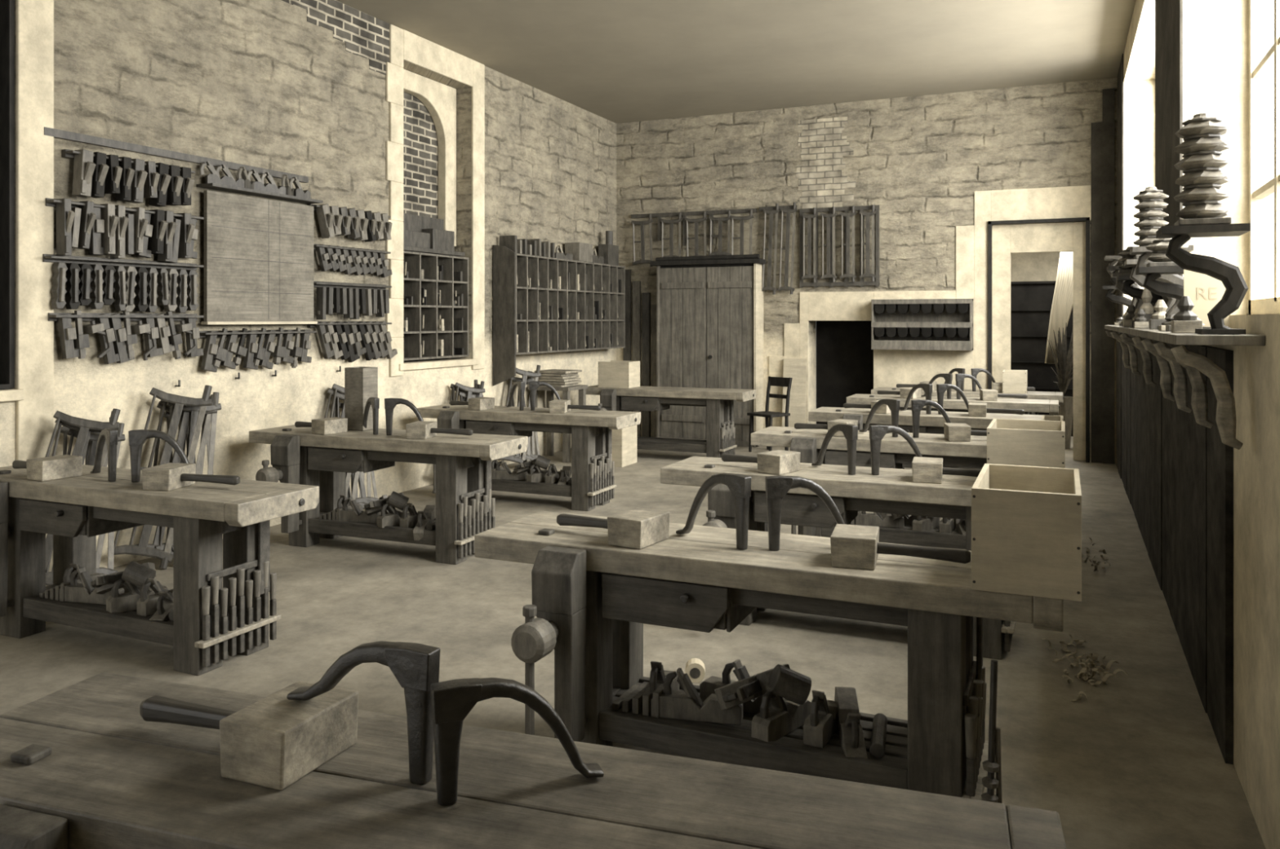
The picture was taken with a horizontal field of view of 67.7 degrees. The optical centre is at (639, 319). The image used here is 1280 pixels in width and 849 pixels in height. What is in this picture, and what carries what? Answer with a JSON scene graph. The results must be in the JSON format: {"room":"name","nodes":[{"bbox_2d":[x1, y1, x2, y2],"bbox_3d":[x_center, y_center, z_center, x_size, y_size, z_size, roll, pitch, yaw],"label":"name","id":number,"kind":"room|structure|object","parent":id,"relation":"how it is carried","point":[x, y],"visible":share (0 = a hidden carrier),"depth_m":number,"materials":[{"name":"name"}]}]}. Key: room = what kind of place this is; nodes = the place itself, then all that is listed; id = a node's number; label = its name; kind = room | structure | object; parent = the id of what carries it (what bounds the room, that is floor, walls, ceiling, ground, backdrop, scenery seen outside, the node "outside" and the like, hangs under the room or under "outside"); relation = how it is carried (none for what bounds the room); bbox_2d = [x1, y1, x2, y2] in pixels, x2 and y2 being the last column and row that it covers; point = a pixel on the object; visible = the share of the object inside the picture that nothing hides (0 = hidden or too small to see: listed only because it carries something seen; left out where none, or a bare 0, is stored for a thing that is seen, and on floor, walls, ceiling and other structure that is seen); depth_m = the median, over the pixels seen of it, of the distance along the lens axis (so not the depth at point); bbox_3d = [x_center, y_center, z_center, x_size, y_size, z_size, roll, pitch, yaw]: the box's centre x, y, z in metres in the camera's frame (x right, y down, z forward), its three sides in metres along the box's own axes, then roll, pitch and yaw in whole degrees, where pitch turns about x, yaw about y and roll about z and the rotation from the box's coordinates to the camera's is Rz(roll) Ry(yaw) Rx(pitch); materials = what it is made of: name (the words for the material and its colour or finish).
{"room":"woodworking shop","nodes":[
{"label":"woodworking shop","id":0,"kind":"room"},
{"bbox_2d":[0,0,616,568],"bbox_3d":[-3.092,-0.544,7.189,0.280,4.288,13.040,0,0,24],"label":"wall","id":1,"kind":"structure","parent":0,"point":[258,83],"depth_m":7.47,"materials":[{"name":"beige stone"}]},
{"bbox_2d":[0,0,14,389],"bbox_3d":[-4.071,-1.000,5.085,0.356,2.960,1.360,0,0,24],"label":"window","id":2,"kind":"structure","parent":1,"relation":"in","point":[6,6],"depth_m":5.57,"materials":[{"name":"black wood"}]},
{"bbox_2d":[0,0,53,586],"bbox_3d":[-3.866,-0.544,5.038,0.048,4.287,1.600,0,0,24],"label":"trim","id":3,"kind":"structure","parent":1,"relation":"attached to","point":[33,394],"depth_m":5.66,"materials":[{"name":"paint"}]},
{"bbox_2d":[42,253,204,312],"bbox_3d":[-3.316,-0.218,6.195,0.114,0.348,1.104,0,0,24],"label":"rack","id":4,"kind":"object","parent":1,"relation":"attached to","point":[176,283],"visible":1,"depth_m":6.11,"materials":[{"name":"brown wood"}]},
{"bbox_2d":[44,197,204,262],"bbox_3d":[-3.288,-0.556,6.191,0.169,0.347,1.088,0,0,24],"label":"rack","id":5,"kind":"object","parent":1,"relation":"attached to","point":[117,231],"visible":0.99,"depth_m":6.07,"materials":[{"name":"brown wood"}]},
{"bbox_2d":[48,310,204,364],"bbox_3d":[-3.302,0.112,6.216,0.122,0.339,1.090,0,0,24],"label":"rack","id":6,"kind":"object","parent":1,"relation":"attached to","point":[113,338],"visible":1,"depth_m":6.14,"materials":[{"name":"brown wood"}]},
{"bbox_2d":[62,149,195,206],"bbox_3d":[-3.278,-0.899,6.213,0.169,0.288,0.896,0,0,24],"label":"rack","id":7,"kind":"object","parent":1,"relation":"attached to","point":[95,174],"visible":1,"depth_m":6.11,"materials":[{"name":"brown wood"}]},
{"bbox_2d":[44,126,308,182],"bbox_3d":[-3.132,-1.128,6.713,0.030,0.048,2.184,0,0,24],"label":"batten","id":8,"kind":"object","parent":1,"relation":"attached to","point":[56,133],"visible":1,"depth_m":6.41,"materials":[{"name":"brown wood"}]},
{"bbox_2d":[199,327,316,372],"bbox_3d":[-2.869,0.223,7.213,0.106,0.320,1.088,0,0,24],"label":"rack","id":9,"kind":"object","parent":1,"relation":"attached to","point":[214,355],"visible":1,"depth_m":7.12,"materials":[{"name":"brown wood"}]},
{"bbox_2d":[200,190,317,324],"bbox_3d":[-2.866,-0.438,7.225,0.102,0.948,1.080,0,0,24],"label":"board","id":10,"kind":"object","parent":1,"relation":"attached to","point":[259,252],"visible":1,"depth_m":7.16,"materials":[{"name":"brown wood"}]},
{"bbox_2d":[195,161,323,204],"bbox_3d":[-2.844,-1.026,7.204,0.158,0.181,1.099,0,0,24],"label":"shelf","id":11,"kind":"object","parent":1,"relation":"attached to","point":[227,183],"visible":1,"depth_m":7.11,"materials":[{"name":"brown wood"}]},
{"bbox_2d":[282,0,390,75],"bbox_3d":[-2.573,-2.448,8.009,0.005,0.478,1.520,0,0,24],"label":"brick patch","id":12,"kind":"object","parent":1,"relation":"attached to","point":[365,35],"visible":1,"depth_m":8.25,"materials":[{"name":"grey brick"}]},
{"bbox_2d":[306,203,392,241],"bbox_3d":[-2.432,-0.804,8.122,0.169,0.280,0.928,0,0,24],"label":"rack","id":13,"kind":"object","parent":1,"relation":"attached to","point":[333,220],"visible":0.99,"depth_m":8.06,"materials":[{"name":"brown wood"}]},
{"bbox_2d":[306,320,397,362],"bbox_3d":[-2.436,0.191,8.194,0.102,0.350,1.057,0,0,24],"label":"rack","id":14,"kind":"object","parent":1,"relation":"attached to","point":[374,337],"visible":1,"depth_m":8.13,"materials":[{"name":"brown wood"}]},
{"bbox_2d":[313,280,391,319],"bbox_3d":[-2.454,-0.155,8.140,0.114,0.314,0.944,0,0,24],"label":"rack","id":15,"kind":"object","parent":1,"relation":"attached to","point":[349,300],"visible":1,"depth_m":8.06,"materials":[{"name":"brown wood"}]},
{"bbox_2d":[313,243,392,277],"bbox_3d":[-2.452,-0.495,8.159,0.102,0.243,0.980,0,0,24],"label":"rack","id":16,"kind":"object","parent":1,"relation":"attached to","point":[340,259],"visible":1,"depth_m":8.12,"materials":[{"name":"brown wood"}]},
{"bbox_2d":[403,91,448,361],"bbox_3d":[-2.269,-1.000,9.493,0.079,2.960,1.280,0,0,24],"label":"brick infill","id":17,"kind":"object","parent":1,"relation":"attached to","point":[420,148],"visible":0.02,"depth_m":9.55,"materials":[{"name":"grey brick"}]},
{"bbox_2d":[403,68,456,246],"bbox_3d":[-2.183,-1.582,9.453,0.100,1.644,1.124,0,0,24],"label":"trim","id":18,"kind":"structure","parent":1,"relation":"attached to","point":[439,99],"depth_m":9.79,"materials":[{"name":"paint"}]},
{"bbox_2d":[386,23,484,376],"bbox_3d":[-1.961,-1.084,9.348,0.040,3.207,1.584,0,0,24],"label":"trim","id":19,"kind":"structure","parent":1,"relation":"attached to","point":[405,45],"depth_m":9.24,"materials":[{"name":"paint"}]},
{"bbox_2d":[403,250,468,360],"bbox_3d":[-2.093,-0.128,9.415,0.224,1.024,1.088,0,0,24],"label":"cubbyhole shelf","id":20,"kind":"object","parent":1,"relation":"attached to","point":[436,286],"visible":0.89,"depth_m":9.41,"materials":[{"name":"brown wood"}]},
{"bbox_2d":[403,213,465,256],"bbox_3d":[-2.117,-0.836,9.391,0.248,0.376,1.024,0,0,24],"label":"tool chest","id":21,"kind":"object","parent":20,"relation":"on","point":[424,234],"visible":0.68,"depth_m":9.40,"materials":[{"name":"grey wood"}]},
{"bbox_2d":[493,244,625,386],"bbox_3d":[-0.887,-0.044,11.445,0.272,1.512,2.784,0,0,24],"label":"cubbyhole shelf","id":22,"kind":"object","parent":1,"relation":"attached to","point":[541,304],"visible":1,"depth_m":10.95,"materials":[{"name":"brown wood"}]},
{"bbox_2d":[499,231,618,265],"bbox_3d":[-0.892,-0.936,11.464,0.200,0.448,2.640,0,0,24],"label":"stored workpieces","id":23,"kind":"object","parent":22,"relation":"on","point":[608,253],"visible":0.91,"depth_m":11.58,"materials":[{"name":"brown wood"}]},
{"bbox_2d":[0,436,1265,848],"bbox_3d":[0.695,1.640,7.392,7.440,0.080,16.480,0,0,24],"label":"floor","id":24,"kind":"structure","parent":0,"point":[1137,762],"depth_m":4.53,"materials":[{"name":"beige concrete"}]},
{"bbox_2d":[44,408,125,586],"bbox_3d":[-3.396,1.069,5.652,0.399,1.060,0.702,0,0,40],"label":"saw","id":25,"kind":"object","parent":24,"relation":"on","point":[86,432],"visible":0.41,"depth_m":5.71,"materials":[{"name":"brown wood"}]},
{"bbox_2d":[0,464,319,675],"bbox_3d":[-2.605,1.192,4.635,2.010,0.816,0.772,0,0,24],"label":"workbench","id":26,"kind":"object","parent":24,"relation":"on","point":[224,580],"visible":0.94,"depth_m":4.54,"materials":[{"name":"brown wood"}]},
{"bbox_2d":[12,454,82,481],"bbox_3d":[-3.082,0.749,4.894,0.432,0.100,0.200,0,0,29],"label":"mallet","id":27,"kind":"object","parent":26,"relation":"on","point":[64,466],"visible":1,"depth_m":4.78,"materials":[{"name":"brown wood"}]},
{"bbox_2d":[89,428,117,481],"bbox_3d":[-2.703,0.671,4.815,0.043,0.256,0.332,0,0,-44],"label":"holdfast","id":28,"kind":"object","parent":26,"relation":"on","point":[110,435],"visible":1,"depth_m":4.71,"materials":[{"name":"metal"}]},
{"bbox_2d":[39,560,173,621],"bbox_3d":[-2.560,1.324,4.745,0.967,0.297,0.336,0,0,24],"label":"plane","id":29,"kind":"object","parent":26,"relation":"on","point":[134,588],"visible":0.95,"depth_m":4.63,"materials":[{"name":"brown wood"}]},
{"bbox_2d":[128,429,189,482],"bbox_3d":[-2.343,0.671,4.716,0.332,0.256,0.043,0,0,-9],"label":"holdfast","id":30,"kind":"object","parent":26,"relation":"on","point":[138,437],"visible":0.8,"depth_m":4.68,"materials":[{"name":"metal"}]},
{"bbox_2d":[142,462,239,491],"bbox_3d":[-2.100,0.749,4.527,0.432,0.100,0.200,0,0,9],"label":"mallet","id":31,"kind":"object","parent":26,"relation":"on","point":[167,477],"visible":1,"depth_m":4.49,"materials":[{"name":"brown wood"}]},
{"bbox_2d":[114,385,221,568],"bbox_3d":[-3.074,1.021,6.298,0.426,1.156,0.816,0,0,24],"label":"saw","id":32,"kind":"object","parent":24,"relation":"on","point":[193,415],"visible":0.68,"depth_m":6.34,"materials":[{"name":"brown wood"}]},
{"bbox_2d":[324,383,378,510],"bbox_3d":[-2.454,1.062,7.823,0.358,1.075,0.720,0,0,40],"label":"saw","id":33,"kind":"object","parent":24,"relation":"on","point":[337,391],"visible":0.21,"depth_m":7.87,"materials":[{"name":"brown wood"}]},
{"bbox_2d":[248,424,528,564],"bbox_3d":[-1.834,1.192,6.561,2.010,0.816,0.772,0,0,22],"label":"workbench","id":34,"kind":"object","parent":24,"relation":"on","point":[465,505],"visible":0.86,"depth_m":6.50,"materials":[{"name":"brown wood"}]},
{"bbox_2d":[344,366,377,431],"bbox_3d":[-2.024,0.572,6.934,0.168,0.448,0.162,0,0,24],"label":"wood block","id":35,"kind":"object","parent":34,"relation":"on","point":[361,383],"visible":0.86,"depth_m":6.87,"materials":[{"name":"brown wood"}]},
{"bbox_2d":[319,491,435,540],"bbox_3d":[-1.780,1.324,6.640,0.967,0.297,0.336,0,0,24],"label":"plane","id":36,"kind":"object","parent":34,"relation":"on","point":[382,512],"visible":0.98,"depth_m":6.53,"materials":[{"name":"brown wood"}]},
{"bbox_2d":[405,421,473,439],"bbox_3d":[-1.336,0.749,6.439,0.432,0.100,0.200,0,0,10],"label":"mallet","id":37,"kind":"object","parent":34,"relation":"on","point":[417,429],"visible":1,"depth_m":6.39,"materials":[{"name":"brown wood"}]},
{"bbox_2d":[497,364,541,463],"bbox_3d":[-1.332,1.049,10.325,0.379,1.100,0.694,0,0,39],"label":"saw","id":38,"kind":"object","parent":24,"relation":"on","point":[527,376],"visible":0.45,"depth_m":10.37,"materials":[{"name":"brown wood"}]},
{"bbox_2d":[416,404,640,511],"bbox_3d":[-1.057,1.192,8.306,2.010,0.816,0.772,0,0,24],"label":"workbench","id":39,"kind":"object","parent":24,"relation":"on","point":[592,478],"visible":0.74,"depth_m":8.17,"materials":[{"name":"brown wood"}]},
{"bbox_2d":[491,454,571,484],"bbox_3d":[-0.973,1.324,8.399,0.967,0.297,0.336,0,0,24],"label":"plane","id":40,"kind":"object","parent":39,"relation":"on","point":[530,471],"visible":0.87,"depth_m":8.29,"materials":[{"name":"brown wood"}]},
{"bbox_2d":[0,672,1066,848],"bbox_3d":[-0.384,1.192,1.494,2.010,0.816,0.772,0,0,18],"label":"workbench","id":41,"kind":"object","parent":24,"relation":"on","point":[81,766],"visible":0.91,"depth_m":1.59,"materials":[{"name":"brown wood"}]},
{"bbox_2d":[139,680,358,790],"bbox_3d":[-0.766,0.749,1.786,0.432,0.100,0.200,0,0,22],"label":"mallet","id":42,"kind":"object","parent":41,"relation":"on","point":[276,740],"visible":1,"depth_m":1.69,"materials":[{"name":"brown wood"}]},
{"bbox_2d":[286,640,439,784],"bbox_3d":[-0.495,0.684,1.702,0.304,0.230,0.045,0,0,22],"label":"holdfast","id":43,"kind":"object","parent":41,"relation":"on","point":[415,666],"visible":0.99,"depth_m":1.65,"materials":[{"name":"metal"}]},
{"bbox_2d":[430,677,604,805],"bbox_3d":[-0.206,0.702,1.625,0.293,0.195,0.043,0,0,-20],"label":"holdfast","id":44,"kind":"object","parent":41,"relation":"on","point":[451,700],"visible":1,"depth_m":1.58,"materials":[{"name":"metal"}]},
{"bbox_2d":[528,368,587,462],"bbox_3d":[-0.940,1.092,10.961,0.520,1.016,0.480,0,0,24],"label":"table","id":45,"kind":"object","parent":24,"relation":"on","point":[566,381],"visible":0.65,"depth_m":10.81,"materials":[{"name":"brown wood"}]},
{"bbox_2d":[611,425,636,467],"bbox_3d":[-0.296,1.368,10.587,0.400,0.464,0.402,0,0,24],"label":"wooden crate","id":46,"kind":"object","parent":24,"relation":"on","point":[624,441],"visible":0.29,"depth_m":10.37,"materials":[{"name":"brown wood"}]},
{"bbox_2d":[622,269,656,437],"bbox_3d":[0.018,0.460,12.906,0.536,2.280,0.062,0,0,24],"label":"planks","id":47,"kind":"object","parent":24,"relation":"on","point":[646,297],"visible":0.54,"depth_m":12.87,"materials":[{"name":"brown wood"}]},
{"bbox_2d":[586,385,755,457],"bbox_3d":[0.261,1.192,10.943,2.010,0.816,0.772,0,0,24],"label":"workbench","id":48,"kind":"object","parent":24,"relation":"on","point":[718,402],"visible":0.8,"depth_m":10.85,"materials":[{"name":"brown wood"}]},
{"bbox_2d":[598,360,639,388],"bbox_3d":[-0.247,0.646,11.291,0.400,0.304,0.322,0,0,24],"label":"wooden crate","id":49,"kind":"object","parent":48,"relation":"on","point":[611,374],"visible":1,"depth_m":11.16,"materials":[{"name":"brown wood"}]},
{"bbox_2d":[650,253,765,447],"bbox_3d":[0.890,0.391,12.345,1.480,2.419,0.382,0,0,24],"label":"tall cabinet","id":50,"kind":"object","parent":24,"relation":"on","point":[709,308],"visible":0.8,"depth_m":12.22,"materials":[{"name":"brown wood"}]},
{"bbox_2d":[474,511,1062,800],"bbox_3d":[0.347,1.192,3.239,2.010,0.816,0.772,0,0,24],"label":"workbench","id":51,"kind":"object","parent":24,"relation":"on","point":[593,598],"visible":0.81,"depth_m":3.19,"materials":[{"name":"brown wood"}]},
{"bbox_2d":[556,507,669,549],"bbox_3d":[-0.126,0.749,3.509,0.432,0.100,0.200,0,0,32],"label":"mallet","id":52,"kind":"object","parent":51,"relation":"on","point":[638,528],"visible":1,"depth_m":3.38,"materials":[{"name":"brown wood"}]},
{"bbox_2d":[675,472,751,550],"bbox_3d":[0.261,0.671,3.426,0.043,0.256,0.332,0,0,-43],"label":"holdfast","id":53,"kind":"object","parent":51,"relation":"on","point":[739,485],"visible":1,"depth_m":3.32,"materials":[{"name":"metal"}]},
{"bbox_2d":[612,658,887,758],"bbox_3d":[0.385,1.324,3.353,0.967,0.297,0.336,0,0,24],"label":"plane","id":54,"kind":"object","parent":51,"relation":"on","point":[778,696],"visible":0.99,"depth_m":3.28,"materials":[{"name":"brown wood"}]},
{"bbox_2d":[764,475,844,551],"bbox_3d":[0.602,0.671,3.319,0.332,0.256,0.043,0,0,-4],"label":"holdfast","id":55,"kind":"object","parent":51,"relation":"on","point":[777,486],"visible":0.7,"depth_m":3.30,"materials":[{"name":"metal"}]},
{"bbox_2d":[830,524,970,569],"bbox_3d":[0.849,0.749,3.111,0.432,0.100,0.200,0,0,17],"label":"mallet","id":56,"kind":"object","parent":51,"relation":"on","point":[852,546],"visible":1,"depth_m":3.07,"materials":[{"name":"brown wood"}]},
{"bbox_2d":[981,659,1002,803],"bbox_3d":[1.032,1.300,2.803,0.064,0.601,0.055,0,0,24],"label":"bit","id":57,"kind":"object","parent":51,"relation":"attached to","point":[993,765],"visible":0.56,"depth_m":2.79,"materials":[{"name":"metal"}]},
{"bbox_2d":[971,463,1081,601],"bbox_3d":[1.221,0.648,3.002,0.296,0.300,0.530,0,0,24],"label":"wooden crate","id":58,"kind":"object","parent":51,"relation":"on","point":[1026,521],"visible":1,"depth_m":2.77,"materials":[{"name":"brown wood"}]},
{"bbox_2d":[746,376,792,452],"bbox_3d":[1.574,1.151,11.538,0.410,0.900,0.384,0,0,-41],"label":"wooden chair","id":59,"kind":"object","parent":24,"relation":"on","point":[772,381],"visible":0.66,"depth_m":11.53,"materials":[{"name":"black wood"}]},
{"bbox_2d":[782,358,806,426],"bbox_3d":[1.935,1.045,11.988,0.288,1.102,0.120,0,0,24],"label":"leaning board","id":60,"kind":"object","parent":24,"relation":"on","point":[794,368],"visible":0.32,"depth_m":11.98,"materials":[{"name":"brown wood"}]},
{"bbox_2d":[660,456,1015,659],"bbox_3d":[1.071,1.192,4.835,2.010,0.816,0.772,0,0,24],"label":"workbench","id":61,"kind":"object","parent":24,"relation":"on","point":[893,491],"visible":0.34,"depth_m":4.79,"materials":[{"name":"brown wood"}]},
{"bbox_2d":[721,449,799,475],"bbox_3d":[0.619,0.749,5.105,0.432,0.100,0.200,0,0,41],"label":"mallet","id":62,"kind":"object","parent":61,"relation":"on","point":[776,462],"visible":0.99,"depth_m":4.97,"materials":[{"name":"brown wood"}]},
{"bbox_2d":[811,423,857,475],"bbox_3d":[1.026,0.671,5.041,0.043,0.256,0.332,0,0,-28],"label":"holdfast","id":63,"kind":"object","parent":61,"relation":"on","point":[850,432],"visible":1,"depth_m":4.92,"materials":[{"name":"metal"}]},
{"bbox_2d":[868,424,922,475],"bbox_3d":[1.348,0.671,4.923,0.332,0.256,0.043,0,0,-5],"label":"holdfast","id":64,"kind":"object","parent":61,"relation":"on","point":[877,432],"visible":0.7,"depth_m":4.90,"materials":[{"name":"metal"}]},
{"bbox_2d":[911,457,981,484],"bbox_3d":[1.568,0.749,4.704,0.432,0.100,0.200,0,0,18],"label":"mallet","id":65,"kind":"object","parent":61,"relation":"on","point":[924,469],"visible":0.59,"depth_m":4.67,"materials":[{"name":"brown wood"}]},
{"bbox_2d":[986,418,1065,467],"bbox_3d":[1.879,0.654,4.635,0.336,0.288,0.482,0,0,24],"label":"wooden crate","id":66,"kind":"object","parent":61,"relation":"on","point":[1011,442],"visible":0.55,"depth_m":4.43,"materials":[{"name":"brown wood"}]},
{"bbox_2d":[751,426,986,549],"bbox_3d":[1.740,1.192,6.402,2.010,0.816,0.772,0,0,24],"label":"workbench","id":67,"kind":"object","parent":24,"relation":"on","point":[895,452],"visible":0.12,"depth_m":6.37,"materials":[{"name":"brown wood"}]},
{"bbox_2d":[808,406,1042,435],"bbox_3d":[2.425,1.192,7.988,2.010,0.816,0.772,0,0,24],"label":"workbench","id":68,"kind":"object","parent":24,"relation":"on","point":[932,423],"visible":0.08,"depth_m":7.98,"materials":[{"name":"brown wood"}]},
{"bbox_2d":[846,393,1059,469],"bbox_3d":[3.085,1.192,9.516,2.010,0.816,0.772,0,0,24],"label":"workbench","id":69,"kind":"object","parent":24,"relation":"on","point":[1051,406],"visible":0.09,"depth_m":9.40,"materials":[{"name":"brown wood"}]},
{"bbox_2d":[871,386,1063,414],"bbox_3d":[3.591,1.192,10.561,2.010,0.816,0.772,0,0,24],"label":"workbench","id":70,"kind":"object","parent":24,"relation":"on","point":[968,393],"visible":0.05,"depth_m":10.42,"materials":[{"name":"brown wood"}]},
{"bbox_2d":[1010,280,1072,436],"bbox_3d":[5.608,0.536,13.396,1.880,2.128,0.480,0,0,24],"label":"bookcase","id":71,"kind":"object","parent":24,"relation":"on","point":[1031,302],"visible":0.09,"depth_m":13.24,"materials":[{"name":"black wood"}]},
{"bbox_2d":[1048,322,1072,448],"bbox_3d":[5.260,0.808,11.841,0.316,1.583,0.256,0,0,40],"label":"potted plant","id":72,"kind":"object","parent":24,"relation":"on","point":[1065,410],"visible":0.7,"depth_m":11.80,"materials":[{"name":"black plant"}]},
{"bbox_2d":[1041,633,1128,701],"bbox_3d":[2.033,1.570,4.340,0.291,0.055,0.781,0,0,13],"label":"wood shavings","id":73,"kind":"object","parent":24,"relation":"on","point":[1086,667],"visible":1,"depth_m":4.32},
{"bbox_2d":[336,0,1135,123],"bbox_3d":[-0.051,-2.728,6.104,7.120,0.080,13.520,0,0,24],"label":"ceiling","id":74,"kind":"structure","parent":0,"point":[617,61],"depth_m":9.34,"materials":[{"name":"paint"}]},
{"bbox_2d":[616,77,1117,463],"bbox_3d":[2.629,-0.544,12.004,6.840,4.288,0.400,0,0,24],"label":"wall","id":75,"kind":"structure","parent":0,"point":[923,160],"depth_m":11.70,"materials":[{"name":"beige stone"}]},
{"bbox_2d":[795,116,855,208],"bbox_3d":[2.313,-1.952,11.924,0.756,1.120,0.003,0,0,24],"label":"brick patch","id":76,"kind":"object","parent":75,"relation":"attached to","point":[821,182],"visible":1,"depth_m":11.93,"materials":[{"name":"beige brick"}]},
{"bbox_2d":[816,320,873,424],"bbox_3d":[2.668,0.808,12.250,0.808,1.584,0.078,0,0,24],"label":"fireplace opening","id":77,"kind":"object","parent":75,"relation":"attached to","point":[844,353],"visible":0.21,"depth_m":12.24,"materials":[{"name":"black"}]},
{"bbox_2d":[871,298,973,351],"bbox_3d":[3.341,0.060,11.320,1.144,0.600,0.238,0,0,24],"label":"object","id":78,"kind":"object","parent":75,"relation":"attached to","point":[902,324],"visible":1,"depth_m":11.27,"materials":[{"name":"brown wood"}]},
{"bbox_2d":[768,185,1091,426],"bbox_3d":[3.353,0.048,11.456,3.728,3.104,0.016,0,0,24],"label":"trim","id":79,"kind":"structure","parent":75,"relation":"attached to","point":[891,367],"depth_m":11.26,"materials":[{"name":"paint"}]},
{"bbox_2d":[987,217,1089,462],"bbox_3d":[4.578,0.228,10.983,1.072,2.744,0.208,0,0,24],"label":"door frame","id":80,"kind":"structure","parent":75,"relation":"in","point":[1003,240],"depth_m":10.93,"materials":[{"name":"beige stone"}]},
{"bbox_2d":[1091,88,1114,463],"bbox_3d":[5.155,-0.480,10.635,0.232,4.160,0.054,0,0,24],"label":"trim","id":81,"kind":"structure","parent":75,"relation":"attached to","point":[1102,132],"depth_m":10.62,"materials":[{"name":"paint"}]},
{"bbox_2d":[1010,252,1060,281],"bbox_3d":[5.372,0.160,12.714,3.200,2.880,2.960,0,0,24],"label":"wall","id":82,"kind":"structure","parent":0,"point":[1035,266],"depth_m":14.05,"materials":[{"name":"paint"}]},
{"bbox_2d":[1044,251,1072,363],"bbox_3d":[5.403,-0.199,12.131,0.479,1.526,0.038,0,0,24],"label":"curtain","id":83,"kind":"object","parent":82,"relation":"hanging from","point":[1062,302],"visible":0.77,"depth_m":12.13,"materials":[{"name":"fabric"}]},
{"bbox_2d":[1123,0,1279,848],"bbox_3d":[2.832,-0.544,4.564,0.360,4.288,13.040,0,0,24],"label":"wall","id":84,"kind":"structure","parent":0,"point":[1215,32],"depth_m":3.35,"materials":[{"name":"paint"}]},
{"bbox_2d":[1117,0,1182,317],"bbox_3d":[4.026,-1.292,7.719,0.011,2.791,6.176,0,0,24],"label":"trim","id":85,"kind":"structure","parent":84,"relation":"attached to","point":[1168,13],"depth_m":5.60,"materials":[{"name":"paint"}]},
{"bbox_2d":[1116,331,1233,764],"bbox_3d":[3.673,0.856,6.947,0.031,1.488,7.680,0,0,24],"label":"panelling","id":86,"kind":"object","parent":84,"relation":"attached to","point":[1175,472],"visible":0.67,"depth_m":4.40,"materials":[{"name":"brown wood"}]},
{"bbox_2d":[1104,324,1265,449],"bbox_3d":[2.905,0.229,5.472,0.239,0.361,5.560,0,0,24],"label":"display shelf","id":87,"kind":"object","parent":84,"relation":"attached to","point":[1169,358],"visible":0.99,"depth_m":3.59,"materials":[{"name":"brown wood"}]},
{"bbox_2d":[1124,258,1176,311],"bbox_3d":[2.565,-0.119,4.770,0.250,0.357,0.208,0,0,24],"label":"console","id":88,"kind":"object","parent":87,"relation":"on","point":[1139,279],"visible":0.19,"depth_m":4.76,"materials":[{"name":"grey wood"}]},
{"bbox_2d":[1133,186,1168,258],"bbox_3d":[2.544,-0.479,4.753,0.159,0.360,0.160,0,0,24],"label":"spiral column","id":89,"kind":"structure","parent":88,"relation":"on","point":[1150,206],"depth_m":4.71,"materials":[{"name":"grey wood"}]},
{"bbox_2d":[1135,266,1183,299],"bbox_3d":[2.225,-0.079,4.002,0.250,0.277,0.208,0,0,24],"label":"console","id":90,"kind":"object","parent":87,"relation":"on","point":[1153,273],"visible":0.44,"depth_m":3.98,"materials":[{"name":"black wood"}]},
{"bbox_2d":[1129,244,1193,329],"bbox_3d":[2.387,-0.135,4.367,0.250,0.389,0.208,0,0,24],"label":"console","id":91,"kind":"object","parent":87,"relation":"on","point":[1145,254],"visible":0.33,"depth_m":4.33,"materials":[{"name":"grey wood"}]},
{"bbox_2d":[1114,287,1211,333],"bbox_3d":[2.811,-0.067,5.321,0.153,0.226,4.568,0,0,24],"label":"sample","id":92,"kind":"object","parent":87,"relation":"on","point":[1185,321],"visible":0.94,"depth_m":4.55,"materials":[{"name":"brown wood"}]},
{"bbox_2d":[1155,222,1250,334],"bbox_3d":[1.820,-0.119,3.087,0.250,0.357,0.208,0,0,24],"label":"console","id":93,"kind":"object","parent":87,"relation":"on","point":[1229,274],"visible":0.95,"depth_m":3.04,"materials":[{"name":"black wood"}]},
{"bbox_2d":[1173,112,1231,225],"bbox_3d":[1.806,-0.479,3.067,0.159,0.360,0.160,0,0,24],"label":"spiral column","id":94,"kind":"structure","parent":93,"relation":"on","point":[1202,147],"depth_m":3.02,"materials":[{"name":"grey wood"}]},
{"bbox_2d":[1183,269,1229,327],"bbox_3d":[2.077,-0.074,3.502,0.144,0.240,0.008,0,0,24],"label":"card","id":95,"kind":"object","parent":87,"relation":"on","point":[1205,291],"visible":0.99,"depth_m":3.50,"materials":[{"name":"paper"}]},
{"bbox_2d":[1248,0,1279,314],"bbox_3d":[2.539,-1.208,3.557,0.064,2.384,2.640,0,0,24],"label":"window","id":96,"kind":"structure","parent":84,"relation":"in","point":[1260,63],"depth_m":4.70,"materials":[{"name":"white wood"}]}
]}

